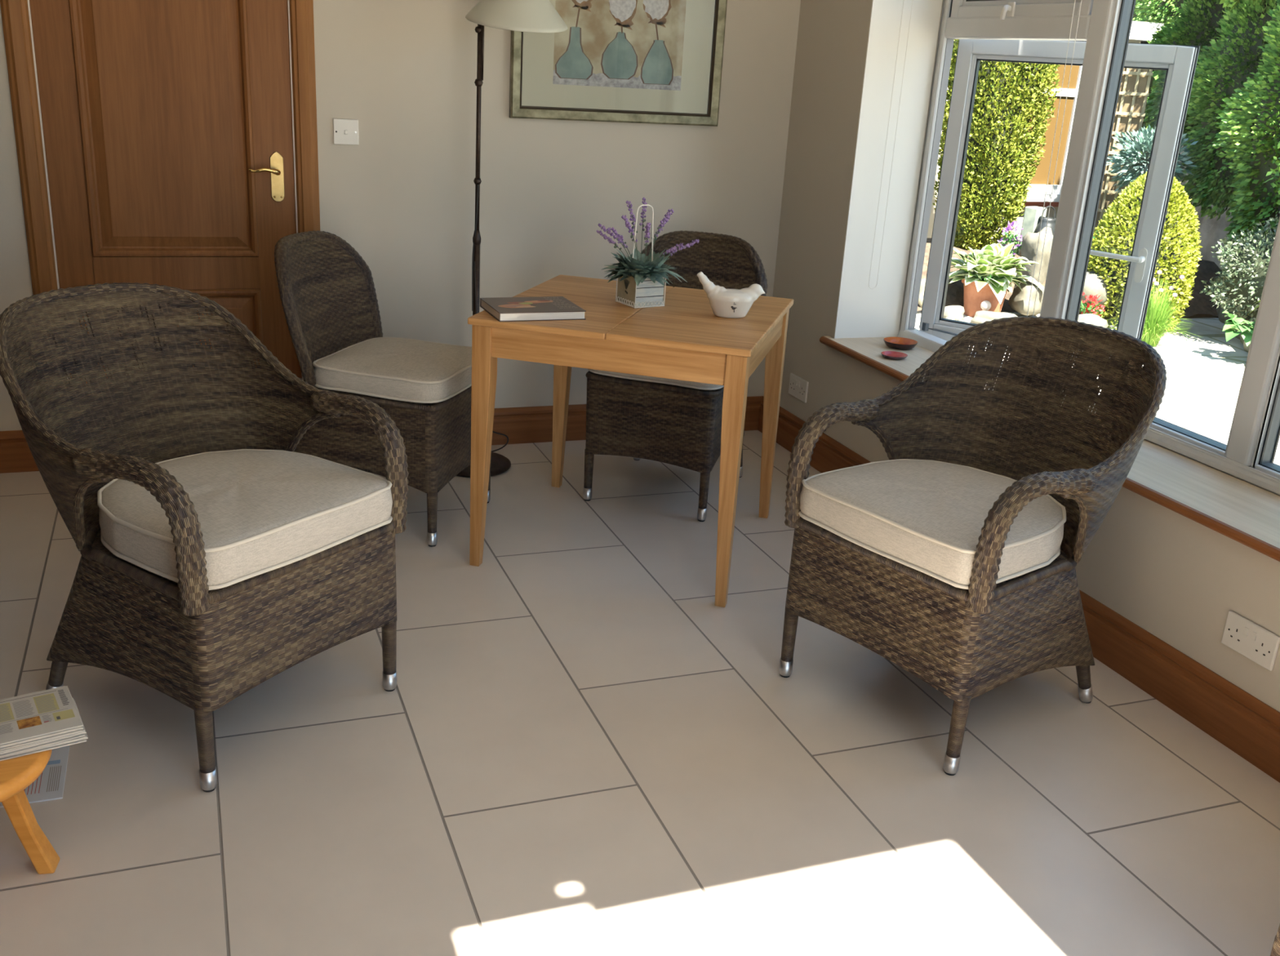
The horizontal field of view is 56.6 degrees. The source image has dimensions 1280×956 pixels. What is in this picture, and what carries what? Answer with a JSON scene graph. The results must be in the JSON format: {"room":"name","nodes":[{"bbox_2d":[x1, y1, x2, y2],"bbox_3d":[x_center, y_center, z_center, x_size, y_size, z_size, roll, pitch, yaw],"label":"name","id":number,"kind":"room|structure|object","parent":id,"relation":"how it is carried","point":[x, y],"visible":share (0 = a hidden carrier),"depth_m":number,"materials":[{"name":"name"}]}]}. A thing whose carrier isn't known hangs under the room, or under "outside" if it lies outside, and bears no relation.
{"room":"sunroom","nodes":[
{"label":"sunroom","id":0,"kind":"room"},
{"bbox_2d":[0,0,800,431],"bbox_3d":[-0.966,-1.369,4.293,3.300,2.620,0.150,-4,21,-20],"label":"wall","id":1,"kind":"structure","parent":0,"point":[402,197],"depth_m":4.50,"materials":[{"name":"beige paint"}]},
{"bbox_2d":[0,430,39,473],"bbox_3d":[-2.322,-0.084,4.138,0.487,0.148,0.022,-4,21,-20],"label":"baseboard","id":2,"kind":"structure","parent":1,"relation":"attached to","point":[15,455],"depth_m":4.18,"materials":[{"name":"brown wood"}]},
{"bbox_2d":[0,0,319,383],"bbox_3d":[-1.611,-1.060,4.120,0.958,2.078,0.186,-4,21,-20],"label":"door","id":3,"kind":"structure","parent":1,"relation":"in","point":[169,142],"depth_m":4.05,"materials":[{"name":"brown wood"}]},
{"bbox_2d":[333,118,359,145],"bbox_3d":[-1.043,-1.228,4.222,0.088,0.088,0.011,-4,21,-20],"label":"light switch","id":4,"kind":"object","parent":1,"relation":"attached to","point":[345,131],"visible":1,"depth_m":4.22,"materials":[{"name":"white plastic"}]},
{"bbox_2d":[509,0,727,126],"bbox_3d":[-0.067,-1.714,4.420,0.838,0.752,0.025,-4,21,-20],"label":"framed picture","id":5,"kind":"object","parent":1,"relation":"attached to","point":[634,61],"visible":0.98,"depth_m":4.48,"materials":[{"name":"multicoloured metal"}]},
{"bbox_2d":[552,0,686,90],"bbox_3d":[-0.069,-1.708,4.425,0.513,0.486,0.001,-4,21,-20],"label":"print","id":6,"kind":"object","parent":5,"relation":"attached to","point":[606,45],"depth_m":4.46,"materials":[{"name":"paper"}]},
{"bbox_2d":[491,395,762,444],"bbox_3d":[-0.331,-0.224,4.879,1.855,0.148,0.022,-4,21,-20],"label":"baseboard","id":7,"kind":"structure","parent":1,"relation":"attached to","point":[525,424],"depth_m":4.84,"materials":[{"name":"brown wood"}]},
{"bbox_2d":[0,430,1279,955],"bbox_3d":[-0.035,0.941,2.026,3.560,0.120,6.400,-4,21,-20],"label":"floor","id":8,"kind":"structure","parent":0,"point":[574,750],"depth_m":2.62,"materials":[{"name":"tile"}]},
{"bbox_2d":[0,749,60,874],"bbox_3d":[-1.233,0.617,2.180,0.300,0.250,0.300,-4,21,-20],"label":"wooden stool","id":9,"kind":"object","parent":8,"relation":"on","point":[16,774],"visible":0.7,"depth_m":2.18,"materials":[{"name":"brown wood"}]},
{"bbox_2d":[0,698,88,760],"bbox_3d":[-1.189,0.478,2.192,0.293,0.009,0.163,-9,23,-32],"label":"newspaper","id":10,"kind":"object","parent":9,"relation":"on","point":[80,740],"visible":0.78,"depth_m":2.17,"materials":[{"name":"grey paper"}]},
{"bbox_2d":[0,725,86,757],"bbox_3d":[-1.191,0.469,2.182,0.294,0.011,0.164,-10,24,-34],"label":"newspaper","id":11,"kind":"object","parent":10,"relation":"on","point":[13,750],"visible":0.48,"depth_m":2.16,"materials":[{"name":"grey paper"}]},
{"bbox_2d":[0,685,83,750],"bbox_3d":[-1.194,0.456,2.180,0.293,0.012,0.168,-9,23,-32],"label":"magazine","id":12,"kind":"object","parent":11,"relation":"on","point":[42,715],"visible":1,"depth_m":2.21,"materials":[{"name":"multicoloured paper"}]},
{"bbox_2d":[0,745,69,807],"bbox_3d":[-1.332,0.631,2.494,0.235,0.004,0.205,-4,21,-20],"label":"leaflet","id":13,"kind":"object","parent":8,"relation":"on","point":[49,785],"visible":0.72,"depth_m":2.49,"materials":[{"name":"grey paper"}]},
{"bbox_2d":[0,282,408,791],"bbox_3d":[-1.018,0.077,2.735,0.771,0.934,0.683,15,22,30],"label":"wicker armchair","id":14,"kind":"object","parent":8,"relation":"on","point":[219,557],"visible":1,"depth_m":2.63,"materials":[{"name":"wicker"}]},
{"bbox_2d":[98,449,392,586],"bbox_3d":[-0.908,0.058,2.655,0.514,0.109,0.550,15,22,30],"label":"seat cushion","id":15,"kind":"object","parent":14,"relation":"on","point":[264,514],"depth_m":2.52,"materials":[{"name":"fabric"}]},
{"bbox_2d":[274,230,491,546],"bbox_3d":[-0.849,-0.317,3.911,0.630,0.911,0.531,9,20,14],"label":"chair","id":16,"kind":"object","parent":8,"relation":"on","point":[328,296],"visible":0.8,"depth_m":3.76,"materials":[{"name":"wicker"}]},
{"bbox_2d":[313,337,471,399],"bbox_3d":[-0.762,-0.364,3.869,0.455,0.090,0.488,9,20,14],"label":"seat cushion","id":17,"kind":"object","parent":16,"relation":"on","point":[370,368],"depth_m":3.71,"materials":[{"name":"fabric"}]},
{"bbox_2d":[491,431,508,451],"bbox_3d":[-0.598,-0.155,4.727,0.068,0.088,0.158,17,23,33],"label":"power cable","id":18,"kind":"object","parent":8,"relation":"on","point":[506,436],"visible":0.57,"depth_m":4.76,"materials":[{"name":"black plastic"}]},
{"bbox_2d":[456,0,568,477],"bbox_3d":[-0.505,-0.893,4.279,0.444,1.786,0.344,-4,21,-20],"label":"floor lamp","id":19,"kind":"object","parent":8,"relation":"on","point":[521,15],"visible":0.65,"depth_m":4.00,"materials":[{"name":"brown metal"}]},
{"bbox_2d":[467,274,793,607],"bbox_3d":[-0.012,-0.164,3.817,0.825,0.775,0.825,8,20,13],"label":"wooden table","id":20,"kind":"object","parent":8,"relation":"on","point":[682,339],"visible":0.91,"depth_m":3.44,"materials":[{"name":"brown wood"}]},
{"bbox_2d":[480,296,586,321],"bbox_3d":[-0.318,-0.500,3.512,0.260,0.027,0.216,-5,21,-22],"label":"book","id":21,"kind":"object","parent":20,"relation":"on","point":[540,308],"visible":1,"depth_m":3.46,"materials":[{"name":"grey paper"}]},
{"bbox_2d":[497,297,574,308],"bbox_3d":[-0.318,-0.517,3.519,0.229,0.001,0.158,-5,21,-22],"label":"picture","id":22,"kind":"object","parent":21,"relation":"on","point":[503,302],"depth_m":3.53,"materials":[{"name":"brown"}]},
{"bbox_2d":[596,197,699,308],"bbox_3d":[0.016,-0.696,3.675,0.269,0.325,0.308,9,20,15],"label":"planter","id":23,"kind":"object","parent":20,"relation":"on","point":[641,277],"visible":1,"depth_m":3.67,"materials":[{"name":"grey wood"}]},
{"bbox_2d":[617,275,635,305],"bbox_3d":[-0.041,-0.587,3.697,0.001,0.087,0.104,-9,23,-32],"label":"print","id":24,"kind":"object","parent":23,"relation":"attached to","point":[631,288],"depth_m":3.69},
{"bbox_2d":[697,271,764,318],"bbox_3d":[0.275,-0.556,3.613,0.194,0.132,0.106,-7,22,-27],"label":"bird","id":25,"kind":"object","parent":20,"relation":"on","point":[724,303],"visible":1,"depth_m":3.59},
{"bbox_2d":[582,230,767,521],"bbox_3d":[0.133,-0.397,4.307,0.531,0.911,0.630,10,20,17],"label":"chair","id":26,"kind":"object","parent":8,"relation":"on","point":[675,422],"visible":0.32,"depth_m":4.10,"materials":[{"name":"wicker"}]},
{"bbox_2d":[591,368,720,387],"bbox_3d":[0.107,-0.430,4.209,0.488,0.090,0.455,10,20,17],"label":"seat cushion","id":27,"kind":"object","parent":26,"relation":"on","point":[638,380],"depth_m":4.03,"materials":[{"name":"fabric"}]},
{"bbox_2d":[778,315,1166,775],"bbox_3d":[0.835,0.107,2.971,0.771,0.934,0.683,-12,24,-37],"label":"wicker armchair","id":28,"kind":"object","parent":8,"relation":"on","point":[952,558],"visible":1,"depth_m":2.86,"materials":[{"name":"wicker"}]},
{"bbox_2d":[800,459,1063,585],"bbox_3d":[0.739,0.079,2.878,0.514,0.109,0.550,-12,24,-37],"label":"seat cushion","id":29,"kind":"object","parent":28,"relation":"on","point":[923,519],"depth_m":2.75,"materials":[{"name":"fabric"}]},
{"bbox_2d":[1270,924,1279,955],"bbox_3d":[1.479,0.580,1.738,0.770,0.934,0.683,-4,21,-20],"label":"wicker armchair","id":30,"kind":"object","parent":8,"relation":"on","point":[1275,951],"visible":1,"depth_m":1.93,"materials":[{"name":"wicker"}]},
{"bbox_2d":[980,300,991,311],"bbox_3d":[2.460,-1.226,8.462,0.074,0.074,0.074,-4,21,-20],"label":"stone ball","id":31,"kind":"object","parent":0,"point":[985,305],"visible":0.97,"depth_m":8.44,"materials":[{"name":"white stone"}]},
{"bbox_2d":[763,0,1279,711],"bbox_3d":[1.815,-0.473,2.231,0.350,2.620,6.300,-4,21,-20],"label":"wall","id":32,"kind":"structure","parent":0,"point":[1174,576],"depth_m":4.36,"materials":[{"name":"beige paint"}]},
{"bbox_2d":[788,373,808,402],"bbox_3d":[0.647,-0.369,4.870,0.012,0.088,0.148,-4,21,-20],"label":"wall socket","id":33,"kind":"object","parent":32,"relation":"attached to","point":[798,387],"visible":1,"depth_m":4.86,"materials":[{"name":"white plastic"}]},
{"bbox_2d":[834,0,942,338],"bbox_3d":[0.927,-1.296,4.369,0.284,1.590,0.006,-4,21,-20],"label":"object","id":34,"kind":"structure","parent":32,"relation":"attached to","point":[863,311],"depth_m":4.41,"materials":[{"name":"white paint"}]},
{"bbox_2d":[868,0,912,288],"bbox_3d":[0.926,-1.367,4.306,0.042,1.374,0.003,-4,21,-20],"label":"blind cord","id":35,"kind":"object","parent":32,"relation":"hanging from","point":[904,0],"visible":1,"depth_m":4.35,"materials":[{"name":"white plastic"}]},
{"bbox_2d":[757,395,1279,782],"bbox_3d":[1.571,0.703,2.576,0.022,0.148,6.000,-4,21,-20],"label":"baseboard","id":36,"kind":"structure","parent":32,"relation":"attached to","point":[1238,720],"depth_m":3.06,"materials":[{"name":"brown wood"}]},
{"bbox_2d":[819,335,1279,561],"bbox_3d":[1.319,-0.108,3.502,0.342,0.028,2.660,-4,21,-20],"label":"window sill","id":37,"kind":"structure","parent":32,"relation":"attached to","point":[1243,512],"depth_m":3.11,"materials":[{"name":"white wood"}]},
{"bbox_2d":[880,351,907,359],"bbox_3d":[0.924,-0.444,4.325,0.096,0.014,0.096,-4,21,-20],"label":"dish","id":38,"kind":"object","parent":37,"relation":"on","point":[894,355],"visible":1,"depth_m":4.34,"materials":[{"name":"red ceramic"}]},
{"bbox_2d":[883,337,917,350],"bbox_3d":[0.983,-0.506,4.493,0.128,0.026,0.128,-4,21,-20],"label":"dish","id":39,"kind":"object","parent":37,"relation":"on","point":[895,343],"visible":1,"depth_m":4.51,"materials":[{"name":"brown ceramic"}]},
{"bbox_2d":[1026,0,1081,316],"bbox_3d":[1.278,-1.038,3.643,0.003,1.515,0.066,-4,21,-20],"label":"blind cord","id":40,"kind":"object","parent":32,"relation":"hanging from","point":[1081,0],"visible":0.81,"depth_m":3.65,"materials":[{"name":"white plastic"}]},
{"bbox_2d":[897,0,1279,495],"bbox_3d":[1.763,-0.898,3.382,0.617,1.606,2.591,-4,21,-20],"label":"window","id":41,"kind":"structure","parent":32,"relation":"in","point":[1020,31],"depth_m":3.92,"materials":[{"name":"white plastic"}]},
{"bbox_2d":[1221,610,1279,671],"bbox_3d":[1.456,0.388,2.840,0.012,0.088,0.150,-4,21,-20],"label":"wall socket","id":42,"kind":"object","parent":32,"relation":"attached to","point":[1242,635],"visible":1,"depth_m":2.83,"materials":[{"name":"white plastic"}]},
{"bbox_2d":[915,310,1279,465],"bbox_3d":[5.720,-0.777,8.234,11.130,0.100,20.000,-4,21,-20],"label":"ground","id":43,"kind":"structure","parent":0,"point":[1204,376],"depth_m":7.27,"materials":[{"name":"grey stone"}]},
{"bbox_2d":[945,316,955,319],"bbox_3d":[2.165,-1.101,8.315,0.077,0.048,0.067,-4,21,-20],"label":"pebble","id":44,"kind":"object","parent":43,"relation":"on","point":[947,317],"visible":0.37,"depth_m":8.30,"materials":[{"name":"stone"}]},
{"bbox_2d":[943,305,964,320],"bbox_3d":[2.213,-1.168,8.454,0.215,0.116,0.163,-4,21,-20],"label":"rock","id":45,"kind":"object","parent":43,"relation":"on","point":[957,312],"visible":0.49,"depth_m":8.39,"materials":[{"name":"stone"}]},
{"bbox_2d":[961,276,1012,317],"bbox_3d":[2.499,-1.314,8.642,0.353,0.270,0.353,-4,21,-20],"label":"terracotta pot","id":46,"kind":"object","parent":43,"relation":"on","point":[973,299],"visible":0.34,"depth_m":8.54,"materials":[{"name":"ceramic"}]},
{"bbox_2d":[948,242,1044,304],"bbox_3d":[2.524,-1.506,8.569,0.786,0.390,0.605,12,21,24],"label":"hosta","id":47,"kind":"object","parent":46,"relation":"in","point":[994,262],"visible":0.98,"depth_m":8.45,"materials":[{"name":"green plant"}]},
{"bbox_2d":[970,310,1017,324],"bbox_3d":[2.494,-1.116,8.372,0.342,0.118,0.177,-4,21,-20],"label":"rock","id":48,"kind":"object","parent":43,"relation":"on","point":[980,317],"visible":0.49,"depth_m":8.31,"materials":[{"name":"stone"}]},
{"bbox_2d":[932,39,1061,250],"bbox_3d":[2.814,-3.016,9.357,0.976,3.037,1.005,-4,21,-20],"label":"hedge","id":49,"kind":"object","parent":43,"relation":"on","point":[998,156],"visible":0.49,"depth_m":9.22,"materials":[{"name":"green plant"}]},
{"bbox_2d":[1008,279,1044,316],"bbox_3d":[2.838,-1.308,8.685,0.259,0.270,0.239,-4,21,-20],"label":"rock","id":50,"kind":"object","parent":43,"relation":"on","point":[1019,300],"visible":0.77,"depth_m":8.59,"materials":[{"name":"stone"}]},
{"bbox_2d":[1017,205,1046,253],"bbox_3d":[3.071,-1.775,9.403,0.130,0.720,0.120,-11,24,-36],"label":"stone post","id":51,"kind":"object","parent":43,"relation":"on","point":[1032,215],"visible":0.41,"depth_m":9.27,"materials":[{"name":"white stone"}]},
{"bbox_2d":[927,20,1164,241],"bbox_3d":[2.862,-3.513,12.024,3.320,2.210,2.750,-4,21,-20],"label":"building","id":52,"kind":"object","parent":43,"relation":"on","point":[1141,32],"visible":0.02,"depth_m":11.13,"materials":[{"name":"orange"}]},
{"bbox_2d":[916,237,1222,318],"bbox_3d":[3.138,-1.647,9.563,2.880,0.359,1.910,-4,21,-20],"label":"soil","id":53,"kind":"object","parent":43,"relation":"on","point":[1201,304],"visible":0.06,"depth_m":9.15,"materials":[{"name":"brown soil"}]},
{"bbox_2d":[918,278,925,307],"bbox_3d":[2.098,-1.342,8.679,0.242,0.226,0.190,-4,21,-20],"label":"rock","id":54,"kind":"object","parent":53,"relation":"on","point":[922,281],"visible":0.14,"depth_m":8.59,"materials":[{"name":"stone"}]},
{"bbox_2d":[997,220,1022,257],"bbox_3d":[2.864,-1.822,9.178,0.204,0.328,0.168,-4,21,-20],"label":"flowers","id":55,"kind":"object","parent":53,"relation":"on","point":[1010,238],"visible":0.73,"depth_m":9.15,"materials":[{"name":"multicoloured plant"}]},
{"bbox_2d":[1019,226,1053,284],"bbox_3d":[3.034,-1.662,9.057,0.245,0.492,0.271,-4,21,-20],"label":"rock","id":56,"kind":"object","parent":53,"relation":"on","point":[1030,240],"visible":0.62,"depth_m":8.96,"materials":[{"name":"stone"}]},
{"bbox_3d":[3.141,-1.636,9.357,0.260,0.360,0.240,-4,21,-20],"label":"stone block","id":57,"kind":"object","parent":53,"relation":"on","visible":0},
{"bbox_2d":[1034,205,1056,235],"bbox_3d":[3.160,-1.956,9.245,0.176,0.315,0.176,-4,21,-20],"label":"kettle","id":58,"kind":"object","parent":57,"relation":"on","point":[1051,224],"visible":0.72,"depth_m":9.19,"materials":[{"name":"silver metal"}]},
{"bbox_2d":[1079,292,1105,315],"bbox_3d":[3.054,-1.163,8.231,0.335,0.237,0.276,-4,21,-20],"label":"flowers","id":59,"kind":"object","parent":43,"relation":"on","point":[1092,307],"visible":0.3,"depth_m":8.20,"materials":[{"name":"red plant"}]},
{"bbox_2d":[1077,313,1107,328],"bbox_3d":[3.027,-1.028,8.130,0.324,0.192,0.248,-4,21,-20],"label":"rock","id":60,"kind":"object","parent":43,"relation":"on","point":[1089,318],"visible":0.27,"depth_m":8.04,"materials":[{"name":"stone"}]},
{"bbox_2d":[1081,269,1113,306],"bbox_3d":[3.231,-1.349,8.530,0.371,0.262,0.316,-4,21,-20],"label":"rock","id":61,"kind":"object","parent":43,"relation":"on","point":[1093,285],"visible":0.36,"depth_m":8.40,"materials":[{"name":"stone"}]},
{"bbox_2d":[1094,67,1153,231],"bbox_3d":[3.866,-2.529,9.797,0.380,1.950,0.052,10,20,17],"label":"trellis","id":62,"kind":"object","parent":43,"relation":"on","point":[1134,93],"visible":0.23,"depth_m":9.62,"materials":[{"name":"beige wood"}]},
{"bbox_2d":[1087,171,1203,331],"bbox_3d":[3.590,-1.625,8.478,0.782,1.134,0.802,-4,21,-20],"label":"bush","id":63,"kind":"object","parent":43,"relation":"on","point":[1176,257],"visible":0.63,"depth_m":8.28,"materials":[{"name":"green plant"}]},
{"bbox_2d":[1133,0,1162,176],"bbox_3d":[7.103,-5.669,14.156,4.491,5.563,3.946,2,19,-5],"label":"tree","id":64,"kind":"object","parent":43,"relation":"on","point":[1135,17],"visible":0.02,"depth_m":13.51,"materials":[{"name":"green plant"}]},
{"bbox_2d":[1107,270,1195,346],"bbox_3d":[3.439,-1.134,7.948,0.685,0.500,0.683,18,24,36],"label":"clump","id":65,"kind":"object","parent":43,"relation":"on","point":[1156,318],"visible":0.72,"depth_m":7.90,"materials":[{"name":"green plant"}]},
{"bbox_2d":[1106,124,1197,193],"bbox_3d":[3.944,-2.073,9.377,0.677,1.378,0.670,14,22,28],"label":"tree","id":66,"kind":"object","parent":43,"relation":"on","point":[1132,157],"visible":0.4,"depth_m":9.18,"materials":[{"name":"green plant"}]},
{"bbox_2d":[1132,0,1183,23],"bbox_3d":[5.542,-4.290,11.416,1.831,4.385,1.893,7,20,10],"label":"tree","id":67,"kind":"object","parent":43,"relation":"on","point":[1170,10],"visible":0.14,"depth_m":11.24,"materials":[{"name":"green plant"}]},
{"bbox_2d":[1143,0,1232,221],"bbox_3d":[4.844,-3.073,10.184,1.225,2.830,1.190,-4,21,-20],"label":"tree","id":68,"kind":"object","parent":43,"relation":"on","point":[1197,26],"visible":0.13,"depth_m":9.81,"materials":[{"name":"green plant"}]},
{"bbox_2d":[1174,145,1240,269],"bbox_3d":[5.316,-2.374,9.924,0.300,1.750,3.000,0,20,-9],"label":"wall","id":69,"kind":"structure","parent":43,"relation":"on","point":[1211,231],"depth_m":10.55,"materials":[{"name":"grey stone"}]},
{"bbox_2d":[1216,286,1226,317],"bbox_3d":[4.540,-1.356,9.197,0.149,0.282,0.321,8,20,13],"label":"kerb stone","id":70,"kind":"object","parent":43,"relation":"on","point":[1218,309],"visible":0.09,"depth_m":9.15,"materials":[{"name":"grey stone"}]},
{"bbox_2d":[1217,293,1233,324],"bbox_3d":[4.460,-1.258,8.942,0.154,0.267,0.333,9,20,14],"label":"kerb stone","id":71,"kind":"object","parent":43,"relation":"on","point":[1222,318],"visible":0.07,"depth_m":8.96,"materials":[{"name":"grey stone"}]},
{"bbox_2d":[1175,0,1279,270],"bbox_3d":[4.807,-2.701,9.273,1.299,2.729,1.321,-4,21,-20],"label":"tree","id":72,"kind":"object","parent":43,"relation":"on","point":[1238,55],"visible":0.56,"depth_m":9.07,"materials":[{"name":"green plant"}]},
{"bbox_2d":[1234,313,1240,339],"bbox_3d":[4.305,-1.085,8.435,0.166,0.282,0.338,9,20,15],"label":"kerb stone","id":73,"kind":"object","parent":43,"relation":"on","point":[1237,336],"visible":0.04,"depth_m":8.41,"materials":[{"name":"grey stone"}]},
{"bbox_2d":[1212,0,1279,255],"bbox_3d":[4.829,-2.361,8.494,1.422,2.608,1.318,-4,21,-20],"label":"tree","id":74,"kind":"object","parent":43,"relation":"on","point":[1264,95],"visible":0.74,"depth_m":8.43,"materials":[{"name":"green plant"}]},
{"bbox_2d":[1219,0,1275,15],"bbox_3d":[4.994,-2.991,9.271,1.945,3.298,1.474,-2,20,-15],"label":"tree","id":75,"kind":"object","parent":43,"relation":"on","point":[1221,1],"visible":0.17,"depth_m":8.96,"materials":[{"name":"green plant"}]},
{"bbox_2d":[1240,315,1256,344],"bbox_3d":[4.218,-1.003,8.184,0.166,0.227,0.343,9,20,17],"label":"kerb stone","id":76,"kind":"object","parent":43,"relation":"on","point":[1242,340],"visible":0.06,"depth_m":8.19,"materials":[{"name":"grey stone"}]},
{"bbox_2d":[1243,320,1254,351],"bbox_3d":[4.124,-0.922,7.938,0.146,0.238,0.314,10,20,18],"label":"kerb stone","id":77,"kind":"object","parent":43,"relation":"on","point":[1246,348],"visible":0.06,"depth_m":7.98,"materials":[{"name":"beige stone"}]},
{"bbox_2d":[1262,141,1279,204],"bbox_3d":[4.900,-2.062,7.584,1.473,2.690,1.527,-4,21,-20],"label":"tree","id":78,"kind":"object","parent":43,"relation":"on","point":[1277,162],"visible":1,"depth_m":7.97,"materials":[{"name":"green plant"}]},
{"bbox_3d":[5.081,-0.981,7.843,3.530,0.180,4.605,-4,21,-20],"label":"soil","id":79,"kind":"object","parent":43,"relation":"on","visible":0},
{"bbox_2d":[1222,311,1255,346],"bbox_3d":[3.929,-0.961,7.653,0.362,0.190,0.380,16,23,31],"label":"plant","id":80,"kind":"object","parent":79,"relation":"on","point":[1246,331],"visible":0.6,"depth_m":7.61,"materials":[{"name":"green plant"}]},
{"bbox_2d":[1200,211,1279,321],"bbox_3d":[4.332,-1.429,8.042,0.947,0.797,0.933,6,20,8],"label":"bush","id":81,"kind":"object","parent":79,"relation":"on","point":[1244,273],"visible":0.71,"depth_m":7.98,"materials":[{"name":"green plant"}]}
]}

